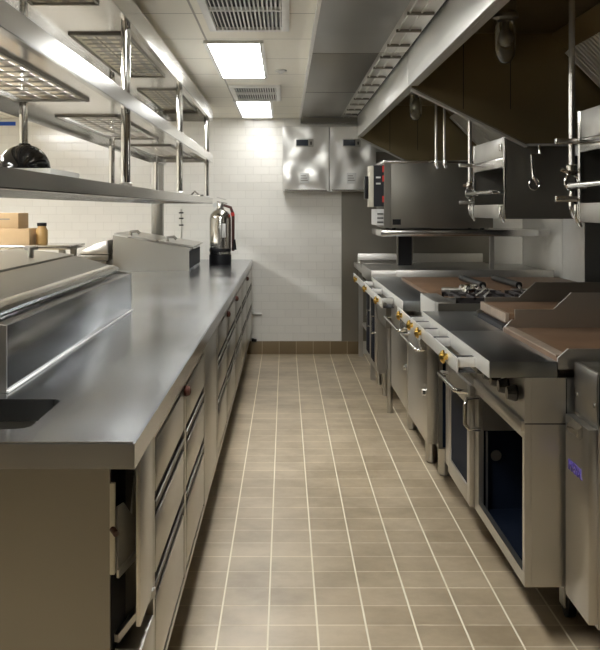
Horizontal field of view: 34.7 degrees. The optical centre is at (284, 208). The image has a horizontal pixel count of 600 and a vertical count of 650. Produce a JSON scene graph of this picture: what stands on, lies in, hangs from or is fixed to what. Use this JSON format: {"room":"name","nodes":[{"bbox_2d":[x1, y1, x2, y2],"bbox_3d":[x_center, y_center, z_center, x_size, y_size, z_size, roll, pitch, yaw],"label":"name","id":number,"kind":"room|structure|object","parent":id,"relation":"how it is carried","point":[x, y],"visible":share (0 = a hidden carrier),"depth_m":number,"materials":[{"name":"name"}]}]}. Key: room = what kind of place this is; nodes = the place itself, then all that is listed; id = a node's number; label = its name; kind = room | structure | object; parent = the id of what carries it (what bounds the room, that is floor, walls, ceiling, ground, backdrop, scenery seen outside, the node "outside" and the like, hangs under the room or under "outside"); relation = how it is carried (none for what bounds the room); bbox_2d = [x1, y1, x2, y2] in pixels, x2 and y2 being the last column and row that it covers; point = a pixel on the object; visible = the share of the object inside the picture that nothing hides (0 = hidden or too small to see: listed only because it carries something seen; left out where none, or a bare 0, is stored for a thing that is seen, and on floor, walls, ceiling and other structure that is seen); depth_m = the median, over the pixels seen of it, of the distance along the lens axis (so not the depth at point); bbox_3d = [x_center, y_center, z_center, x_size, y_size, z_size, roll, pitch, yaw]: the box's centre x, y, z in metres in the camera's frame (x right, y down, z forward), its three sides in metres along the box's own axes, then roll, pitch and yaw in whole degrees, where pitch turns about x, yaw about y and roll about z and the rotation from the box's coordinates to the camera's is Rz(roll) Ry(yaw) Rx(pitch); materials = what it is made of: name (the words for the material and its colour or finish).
{"room":"commercial kitchen","nodes":[
{"label":"commercial kitchen","id":0,"kind":"room"},
{"bbox_2d":[0,0,357,117],"bbox_3d":[-1.110,-0.905,3.035,6.180,0.050,12.470,0,0,0],"label":"ceiling","id":1,"kind":"structure","parent":0,"point":[181,25],"depth_m":5.33,"materials":[{"name":"paint"}]},
{"bbox_2d":[203,41,267,77],"bbox_3d":[-0.270,-0.872,5.680,0.314,0.015,1.344,0,0,0],"label":"recessed light","id":2,"kind":"object","parent":1,"relation":"in","point":[231,59],"visible":1,"depth_m":5.54,"materials":[{"name":"white plastic"}]},
{"bbox_2d":[197,0,289,31],"bbox_3d":[-0.172,-0.870,4.160,0.385,0.019,0.990,0,0,0],"label":"ceiling vent","id":3,"kind":"object","parent":1,"relation":"in","point":[219,15],"visible":1,"depth_m":4.30,"materials":[{"name":"white metal"}]},
{"bbox_2d":[233,100,273,117],"bbox_3d":[-0.260,-0.872,8.420,0.314,0.015,1.404,0,0,0],"label":"recessed light","id":4,"kind":"object","parent":1,"relation":"in","point":[246,109],"visible":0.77,"depth_m":8.33,"materials":[{"name":"white plastic"}]},
{"bbox_2d":[229,85,280,100],"bbox_3d":[-0.215,-0.870,7.225,0.370,0.019,0.860,0,0,0],"label":"ceiling vent","id":5,"kind":"object","parent":1,"relation":"in","point":[239,92],"visible":1,"depth_m":7.16,"materials":[{"name":"white metal"}]},
{"bbox_2d":[276,69,286,73],"bbox_3d":[-0.025,-0.868,6.080,0.076,0.022,0.076,0,0,0],"label":"sprinkler","id":6,"kind":"object","parent":1,"relation":"attached to","point":[281,71],"visible":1,"depth_m":6.06,"materials":[{"name":"white metal"}]},
{"bbox_2d":[299,51,526,159],"bbox_3d":[1.055,-0.659,7.160,1.840,0.637,3.687,0,0,0],"label":"exhaust hood","id":7,"kind":"object","parent":1,"relation":"hanging from","point":[374,88],"visible":0.31,"depth_m":7.82,"materials":[{"name":"metal"}]},
{"bbox_2d":[410,92,421,120],"bbox_3d":[0.940,-0.801,6.900,0.112,0.330,0.112,0,0,0],"label":"lamp","id":8,"kind":"object","parent":7,"relation":"attached to","point":[415,100],"visible":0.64,"depth_m":6.87,"materials":[{"name":"metal"}]},
{"bbox_2d":[434,104,438,168],"bbox_3d":[1.088,-0.626,6.900,0.032,0.679,0.032,0,0,44],"label":"pipe","id":9,"kind":"object","parent":7,"relation":"hanging from","point":[436,165],"visible":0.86,"depth_m":6.89,"materials":[{"name":"silver metal"}]},
{"bbox_2d":[442,108,446,167],"bbox_3d":[1.138,-0.626,6.840,0.032,0.679,0.032,0,0,44],"label":"pipe","id":10,"kind":"object","parent":7,"relation":"hanging from","point":[444,163],"visible":0.86,"depth_m":6.83,"materials":[{"name":"silver metal"}]},
{"bbox_2d":[463,120,472,214],"bbox_3d":[1.217,-0.457,6.360,0.082,1.018,0.048,0,0,0],"label":"pipe","id":11,"kind":"object","parent":7,"relation":"attached to","point":[469,185],"visible":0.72,"depth_m":6.35,"materials":[{"name":"silver metal"}]},
{"bbox_2d":[309,0,599,146],"bbox_3d":[1.055,-0.659,2.861,1.840,0.637,4.887,0,0,0],"label":"exhaust hood","id":12,"kind":"object","parent":1,"relation":"hanging from","point":[453,60],"visible":0.94,"depth_m":5.23,"materials":[{"name":"metal"}]},
{"bbox_2d":[492,0,518,63],"bbox_3d":[0.965,-0.801,4.200,0.112,0.330,0.112,0,0,0],"label":"lamp","id":13,"kind":"object","parent":12,"relation":"attached to","point":[505,29],"visible":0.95,"depth_m":4.16,"materials":[{"name":"metal"}]},
{"bbox_2d":[495,21,515,63],"bbox_3d":[0.965,-0.726,4.200,0.088,0.180,0.088,0,0,0],"label":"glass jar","id":14,"kind":"object","parent":13,"relation":"on","point":[505,31],"depth_m":4.17,"materials":[{"name":"glass"}]},
{"bbox_2d":[529,145,540,190],"bbox_3d":[1.376,-0.225,5.270,0.073,0.252,0.031,0,0,-17],"label":"hook","id":15,"kind":"object","parent":12,"relation":"hanging from","point":[534,178],"visible":1,"depth_m":5.26,"materials":[{"name":"silver metal"}]},
{"bbox_3d":[1.225,-0.936,4.100,0.030,0.061,0.030,0,0,0],"label":"hanger","id":16,"kind":"object","parent":12,"relation":"attached to","visible":0},
{"bbox_2d":[560,0,577,218],"bbox_3d":[1.217,-0.429,4.100,0.082,0.942,0.048,0,0,0],"label":"pipe","id":17,"kind":"object","parent":16,"relation":"hanging from","point":[571,169],"visible":0.82,"depth_m":4.09,"materials":[{"name":"silver metal"}]},
{"bbox_2d":[0,118,388,353],"bbox_3d":[-1.110,0.050,9.320,6.380,2.700,0.100,0,0,0],"label":"wall","id":18,"kind":"structure","parent":0,"point":[292,240],"depth_m":9.27,"materials":[{"name":"white tile"}]},
{"bbox_2d":[0,122,15,125],"bbox_3d":[-2.690,-0.824,9.267,0.180,0.037,0.005,0,0,0],"label":"wall label","id":19,"kind":"object","parent":18,"relation":"attached to","point":[1,123],"visible":1,"depth_m":9.26,"materials":[{"name":"blue plastic"}]},
{"bbox_2d":[252,312,261,315],"bbox_3d":[-0.273,1.010,9.235,0.112,0.028,0.061,0,0,8],"label":"pipe stub","id":20,"kind":"object","parent":18,"relation":"attached to","point":[253,313],"visible":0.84,"depth_m":9.21,"materials":[{"name":"silver metal"}]},
{"bbox_2d":[246,341,358,353],"bbox_3d":[-0.930,1.337,9.264,3.340,0.125,0.012,0,0,0],"label":"baseboard","id":21,"kind":"structure","parent":18,"relation":"attached to","point":[259,347],"depth_m":9.26,"materials":[{"name":"brown tile"}]},
{"bbox_2d":[283,126,328,191],"bbox_3d":[0.197,-0.475,9.142,0.437,0.616,0.232,0,0,0],"label":"upper cabinet","id":22,"kind":"object","parent":18,"relation":"attached to","point":[305,148],"visible":1,"depth_m":9.05,"materials":[{"name":"silver metal"}]},
{"bbox_2d":[301,117,357,122],"bbox_3d":[0.575,-0.852,9.220,0.850,0.053,0.080,0,0,0],"label":"trim","id":23,"kind":"structure","parent":18,"relation":"attached to","point":[303,119],"depth_m":9.18,"materials":[{"name":"metal"}]},
{"bbox_2d":[329,126,375,191],"bbox_3d":[0.640,-0.475,9.142,0.439,0.616,0.232,0,0,0],"label":"upper cabinet","id":24,"kind":"object","parent":18,"relation":"attached to","point":[350,157],"visible":0.91,"depth_m":9.05,"materials":[{"name":"silver metal"}]},
{"bbox_2d":[341,152,488,340],"bbox_3d":[1.256,0.362,9.266,1.423,1.824,0.008,0,0,0],"label":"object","id":25,"kind":"structure","parent":18,"relation":"attached to","point":[357,237],"depth_m":9.26,"materials":[{"name":"metal"}]},
{"bbox_2d":[167,354,599,649],"bbox_3d":[-1.110,1.450,3.035,6.380,0.100,12.670,0,0,0],"label":"floor","id":26,"kind":"structure","parent":0,"point":[326,523],"depth_m":4.01,"materials":[{"name":"tile"}]},
{"bbox_2d":[0,243,84,255],"bbox_3d":[-2.145,0.826,6.900,1.310,1.148,0.500,0,0,0],"label":"table","id":27,"kind":"object","parent":26,"relation":"on","point":[62,247],"visible":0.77,"depth_m":6.65,"materials":[{"name":"metal"}]},
{"bbox_2d":[0,228,36,244],"bbox_3d":[-2.070,0.195,6.869,0.560,0.113,0.302,0,0,0],"label":"cardboard box","id":28,"kind":"object","parent":27,"relation":"on","point":[21,236],"visible":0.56,"depth_m":6.72,"materials":[{"name":"brown cardboard"}]},
{"bbox_2d":[0,213,27,228],"bbox_3d":[-2.145,0.083,6.864,0.550,0.109,0.272,0,0,0],"label":"cardboard box","id":29,"kind":"object","parent":28,"relation":"on","point":[7,220],"visible":1,"depth_m":6.73,"materials":[{"name":"cardboard"}]},
{"bbox_2d":[36,223,47,243],"bbox_3d":[-1.735,0.174,6.850,0.084,0.154,0.083,0,0,0],"label":"jar","id":30,"kind":"object","parent":27,"relation":"on","point":[41,231],"visible":1,"depth_m":6.82,"materials":[{"name":"orange glass"}]},
{"bbox_2d":[0,438,155,649],"bbox_3d":[-0.795,0.972,2.195,0.970,0.857,0.234,0,0,0],"label":"base cabinet","id":31,"kind":"object","parent":26,"relation":"on","point":[69,538],"visible":0.84,"depth_m":2.10,"materials":[{"name":"metal"}]},
{"bbox_2d":[110,482,115,574],"bbox_3d":[-0.378,0.700,2.105,0.012,0.200,0.014,0,0,0],"label":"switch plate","id":32,"kind":"object","parent":31,"relation":"attached to","point":[112,484],"depth_m":2.10,"materials":[{"name":"beige metal"}]},
{"bbox_2d":[110,526,118,536],"bbox_3d":[-0.371,0.703,2.091,0.014,0.019,0.024,0,0,-33],"label":"knob","id":33,"kind":"object","parent":31,"relation":"attached to","point":[114,532],"depth_m":2.09,"materials":[{"name":"brown rubber"}]},
{"bbox_2d":[125,383,190,649],"bbox_3d":[-0.788,0.972,2.683,0.984,0.857,0.733,0,0,0],"label":"drawers","id":34,"kind":"object","parent":26,"relation":"on","point":[169,439],"visible":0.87,"depth_m":2.60,"materials":[{"name":"metal"}]},
{"bbox_2d":[185,348,204,580],"bbox_3d":[-0.798,0.972,3.427,0.963,0.857,0.744,0,0,0],"label":"base cabinet","id":35,"kind":"object","parent":26,"relation":"on","point":[195,402],"visible":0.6,"depth_m":3.37,"materials":[{"name":"metal"}]},
{"bbox_2d":[205,328,216,506],"bbox_3d":[-0.799,0.972,4.162,0.962,0.857,0.714,0,0,0],"label":"base cabinet","id":36,"kind":"object","parent":26,"relation":"on","point":[211,347],"visible":0.17,"depth_m":4.11,"materials":[{"name":"metal"}]},
{"bbox_2d":[217,310,230,460],"bbox_3d":[-0.788,0.972,4.897,0.984,0.857,0.744,0,0,0],"label":"base cabinet","id":37,"kind":"object","parent":26,"relation":"on","point":[222,326],"visible":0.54,"depth_m":4.87,"materials":[{"name":"metal"}]},
{"bbox_2d":[227,295,238,423],"bbox_3d":[-0.788,0.972,5.722,0.984,0.857,0.894,0,0,0],"label":"base cabinet","id":38,"kind":"object","parent":26,"relation":"on","point":[231,321],"visible":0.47,"depth_m":5.71,"materials":[{"name":"metal"}]},
{"bbox_2d":[236,284,241,390],"bbox_3d":[-0.798,0.972,6.612,0.963,0.857,0.874,0,0,0],"label":"base cabinet","id":39,"kind":"object","parent":26,"relation":"on","point":[239,292],"visible":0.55,"depth_m":6.69,"materials":[{"name":"metal"}]},
{"bbox_2d":[242,277,248,367],"bbox_3d":[-0.788,0.972,7.487,0.984,0.857,0.864,0,0,0],"label":"base cabinet","id":40,"kind":"object","parent":26,"relation":"on","point":[246,278],"visible":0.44,"depth_m":7.51,"materials":[{"name":"metal"}]},
{"bbox_2d":[246,267,251,352],"bbox_3d":[-0.798,0.972,8.562,0.963,0.857,1.274,0,0,0],"label":"base cabinet","id":41,"kind":"object","parent":26,"relation":"on","point":[249,282],"visible":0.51,"depth_m":8.52,"materials":[{"name":"metal"}]},
{"bbox_2d":[0,259,252,468],"bbox_3d":[-0.817,0.643,5.625,1.007,0.314,7.250,0,0,0],"label":"countertop","id":42,"kind":"structure","parent":41,"relation":"on","point":[101,405],"depth_m":2.74,"materials":[{"name":"metal"}]},
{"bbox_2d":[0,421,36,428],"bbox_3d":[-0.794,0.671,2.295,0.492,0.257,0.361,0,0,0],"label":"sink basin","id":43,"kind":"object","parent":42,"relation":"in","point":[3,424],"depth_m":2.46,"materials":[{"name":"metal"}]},
{"bbox_2d":[0,246,132,392],"bbox_3d":[-1.014,0.323,3.565,0.573,0.326,2.070,0,0,0],"label":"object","id":44,"kind":"object","parent":42,"relation":"on","point":[59,302],"visible":1,"depth_m":3.32,"materials":[{"name":"silver metal"}]},
{"bbox_2d":[0,0,212,235],"bbox_3d":[-0.925,-0.170,4.830,0.650,1.311,7.860,0,0,0],"label":"rack","id":45,"kind":"object","parent":42,"relation":"on","point":[39,36],"visible":0.95,"depth_m":4.13,"materials":[{"name":"metal"}]},
{"bbox_2d":[15,168,78,177],"bbox_3d":[-0.945,-0.116,3.510,0.290,0.049,0.460,0,0,0],"label":"serving tray","id":46,"kind":"object","parent":45,"relation":"on","point":[43,170],"visible":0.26,"depth_m":3.32,"materials":[{"name":"white ceramic"}]},
{"bbox_2d":[0,143,50,167],"bbox_3d":[-0.950,-0.190,3.500,0.188,0.098,0.188,0,0,0],"label":"bowl","id":47,"kind":"object","parent":46,"relation":"on","point":[22,155],"visible":0.86,"depth_m":3.43,"materials":[{"name":"metal"}]},
{"bbox_2d":[0,0,212,162],"bbox_3d":[-0.861,-0.414,4.425,0.522,0.063,7.050,0,0,0],"label":"shelf","id":48,"kind":"object","parent":45,"relation":"attached to","point":[24,43],"depth_m":3.78,"materials":[{"name":"metal"}]},
{"bbox_2d":[0,166,212,203],"bbox_3d":[-0.861,-0.067,4.425,0.522,0.047,7.050,0,0,0],"label":"shelf","id":49,"kind":"object","parent":45,"relation":"attached to","point":[14,183],"depth_m":3.38,"materials":[{"name":"metal"}]},
{"bbox_2d":[4,0,212,121],"bbox_3d":[-0.861,-0.774,4.425,0.522,0.102,7.050,0,0,0],"label":"shelf","id":50,"kind":"object","parent":45,"relation":"attached to","point":[65,20],"depth_m":4.64,"materials":[{"name":"metal"}]},
{"bbox_2d":[113,230,202,270],"bbox_3d":[-1.032,0.324,7.975,0.627,0.321,0.950,0,0,0],"label":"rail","id":51,"kind":"object","parent":42,"relation":"on","point":[137,251],"visible":0.99,"depth_m":7.50,"materials":[{"name":"metal"}]},
{"bbox_2d":[179,209,183,238],"bbox_3d":[-0.930,0.243,8.600,0.044,0.486,0.043,0,0,0],"label":"stem","id":52,"kind":"object","parent":42,"relation":"on","point":[180,212],"visible":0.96,"depth_m":8.59,"materials":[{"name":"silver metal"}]},
{"bbox_2d":[209,197,236,264],"bbox_3d":[-0.558,0.189,8.375,0.210,0.592,0.195,0,0,40],"label":"fire extinguisher","id":53,"kind":"object","parent":42,"relation":"on","point":[220,219],"visible":1,"depth_m":8.31,"materials":[{"name":"metal"}]},
{"bbox_2d":[354,253,487,379],"bbox_3d":[1.280,0.913,8.510,1.240,0.973,1.460,0,0,0],"label":"prep table","id":54,"kind":"object","parent":26,"relation":"on","point":[363,258],"visible":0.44,"depth_m":9.22,"materials":[{"name":"silver metal"}]},
{"bbox_2d":[362,264,543,395],"bbox_3d":[1.260,0.921,7.335,1.280,0.958,0.850,0,0,0],"label":"base cabinet","id":55,"kind":"object","parent":26,"relation":"on","point":[376,333],"visible":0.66,"depth_m":7.13,"materials":[{"name":"silver metal"}]},
{"bbox_2d":[372,228,549,268],"bbox_3d":[1.315,0.296,7.370,1.230,0.289,0.740,0,0,0],"label":"shelf","id":56,"kind":"object","parent":55,"relation":"on","point":[404,236],"visible":0.99,"depth_m":7.02,"materials":[{"name":"metal"}]},
{"bbox_2d":[364,160,492,229],"bbox_3d":[1.054,-0.103,7.303,0.941,0.508,0.603,0,0,0],"label":"countertop oven","id":57,"kind":"object","parent":56,"relation":"on","point":[405,193],"visible":0.91,"depth_m":7.01,"materials":[{"name":"metal"}]},
{"bbox_2d":[384,290,525,475],"bbox_3d":[1.268,0.912,5.409,1.263,0.975,1.682,0,0,0],"label":"range","id":58,"kind":"object","parent":26,"relation":"on","point":[415,365],"depth_m":4.90,"materials":[{"name":"metal"}]},
{"bbox_2d":[396,307,475,372],"bbox_3d":[0.602,0.532,4.135,0.093,0.052,1.730,0,0,0],"label":"rail","id":59,"kind":"object","parent":58,"relation":"attached to","point":[421,328],"visible":1,"depth_m":3.77,"materials":[{"name":"metal"}]},
{"bbox_2d":[441,284,477,292],"bbox_3d":[0.887,0.405,4.862,0.181,0.040,0.100,0,0,0],"label":"ladle","id":60,"kind":"object","parent":58,"relation":"on","point":[467,288],"visible":1,"depth_m":4.86,"materials":[{"name":"metal"}]},
{"bbox_2d":[459,284,477,292],"bbox_3d":[0.930,0.405,4.860,0.096,0.040,0.096,0,0,0],"label":"bowl","id":61,"kind":"object","parent":60,"relation":"on","point":[467,288],"depth_m":4.83,"materials":[{"name":"silver metal"}]},
{"bbox_2d":[476,288,489,296],"bbox_3d":[0.999,0.416,4.801,0.053,0.014,0.367,0,0,18],"label":"tongs","id":62,"kind":"object","parent":58,"relation":"on","point":[484,289],"visible":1,"depth_m":4.75,"materials":[{"name":"silver metal"}]},
{"bbox_2d":[371,270,575,412],"bbox_3d":[1.275,0.919,5.976,1.310,0.962,1.842,0,0,0],"label":"griddle","id":63,"kind":"object","parent":26,"relation":"on","point":[405,289],"visible":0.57,"depth_m":6.47,"materials":[{"name":"metal"}]},
{"bbox_2d":[353,273,393,307],"bbox_3d":[0.565,0.532,6.525,0.098,0.052,2.250,0,0,0],"label":"rail","id":64,"kind":"object","parent":63,"relation":"attached to","point":[375,293],"visible":1,"depth_m":6.09,"materials":[{"name":"metal"}]},
{"bbox_2d":[459,275,493,289],"bbox_3d":[1.150,0.446,5.865,0.100,0.046,0.770,0,0,0],"label":"scraper","id":65,"kind":"object","parent":63,"relation":"on","point":[463,278],"visible":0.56,"depth_m":5.79,"materials":[{"name":"black plastic"}]},
{"bbox_2d":[491,275,526,289],"bbox_3d":[1.360,0.446,5.865,0.100,0.046,0.770,0,0,0],"label":"scraper","id":66,"kind":"object","parent":63,"relation":"on","point":[513,283],"visible":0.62,"depth_m":5.78,"materials":[{"name":"black plastic"}]},
{"bbox_2d":[422,282,599,508],"bbox_3d":[1.300,0.866,4.202,1.300,1.068,0.727,0,0,0],"label":"range","id":67,"kind":"object","parent":26,"relation":"on","point":[493,314],"visible":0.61,"depth_m":4.18,"materials":[{"name":"metal"}]},
{"bbox_2d":[448,293,599,616],"bbox_3d":[1.300,0.867,3.447,1.300,1.066,0.776,0,0,0],"label":"range","id":68,"kind":"object","parent":26,"relation":"on","point":[524,383],"visible":0.92,"depth_m":3.23,"materials":[{"name":"metal"}]},
{"bbox_2d":[566,362,599,629],"bbox_3d":[1.308,0.900,2.915,0.885,1.000,0.230,0,0,0],"label":"fryer","id":69,"kind":"object","parent":26,"relation":"on","point":[582,427],"visible":1,"depth_m":2.87,"materials":[{"name":"silver metal"}]},
{"bbox_3d":[-1.923,0.950,7.800,1.155,0.899,1.000,0,0,0],"label":"work table","id":70,"kind":"object","parent":26,"relation":"on","visible":0},
{"bbox_2d":[78,239,112,264],"bbox_3d":[-1.488,0.371,7.675,0.245,0.257,0.470,0,0,0],"label":"pan","id":71,"kind":"object","parent":70,"relation":"on","point":[102,252],"visible":0.56,"depth_m":7.45,"materials":[{"name":"silver metal"}]},
{"bbox_3d":[2.030,0.050,3.035,0.100,2.700,12.470,0,0,0],"label":"wall","id":72,"kind":"structure","parent":0,"visible":0},
{"bbox_2d":[493,218,522,263],"bbox_3d":[1.975,0.200,8.613,0.010,1.400,1.285,0,0,0],"label":"trim","id":73,"kind":"structure","parent":72,"relation":"attached to","point":[507,249],"depth_m":8.46,"materials":[{"name":"metal"}]},
{"bbox_2d":[458,137,577,222],"bbox_3d":[1.556,-0.164,5.825,0.839,0.486,0.930,0,0,0],"label":"grill","id":74,"kind":"object","parent":72,"relation":"attached to","point":[501,166],"visible":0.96,"depth_m":5.36,"materials":[{"name":"metal"}]},
{"bbox_2d":[474,205,499,218],"bbox_3d":[1.413,0.015,5.810,0.374,0.080,0.838,0,0,0],"label":"drip tray","id":75,"kind":"object","parent":74,"relation":"on","point":[480,211],"depth_m":5.81,"materials":[{"name":"silver metal"}]},
{"bbox_2d":[523,219,562,277],"bbox_3d":[1.975,0.200,7.393,0.010,1.400,1.125,0,0,0],"label":"trim","id":76,"kind":"structure","parent":72,"relation":"attached to","point":[542,252],"depth_m":7.26,"materials":[{"name":"metal"}]},
{"bbox_2d":[563,146,584,281],"bbox_3d":[1.975,0.200,6.567,0.010,1.400,0.495,0,0,0],"label":"trim","id":77,"kind":"structure","parent":72,"relation":"attached to","point":[573,236],"depth_m":6.54,"materials":[{"name":"stainless steel"}]},
{"bbox_2d":[554,105,599,227],"bbox_3d":[1.556,-0.164,3.585,0.839,0.486,0.930,0,0,0],"label":"grill","id":78,"kind":"object","parent":72,"relation":"attached to","point":[587,210],"visible":1,"depth_m":3.99,"materials":[{"name":"metal"}]},
{"bbox_2d":[580,203,599,222],"bbox_3d":[1.413,0.015,3.570,0.374,0.080,0.838,0,0,0],"label":"drip tray","id":79,"kind":"object","parent":78,"relation":"on","point":[589,212],"depth_m":3.85,"materials":[{"name":"silver metal"}]},
{"bbox_2d":[585,222,599,281],"bbox_3d":[1.974,0.200,3.400,0.012,1.400,5.800,0,0,0],"label":"trim","id":80,"kind":"structure","parent":72,"relation":"attached to","point":[592,230],"depth_m":6.14,"materials":[{"name":"grey plastic"}]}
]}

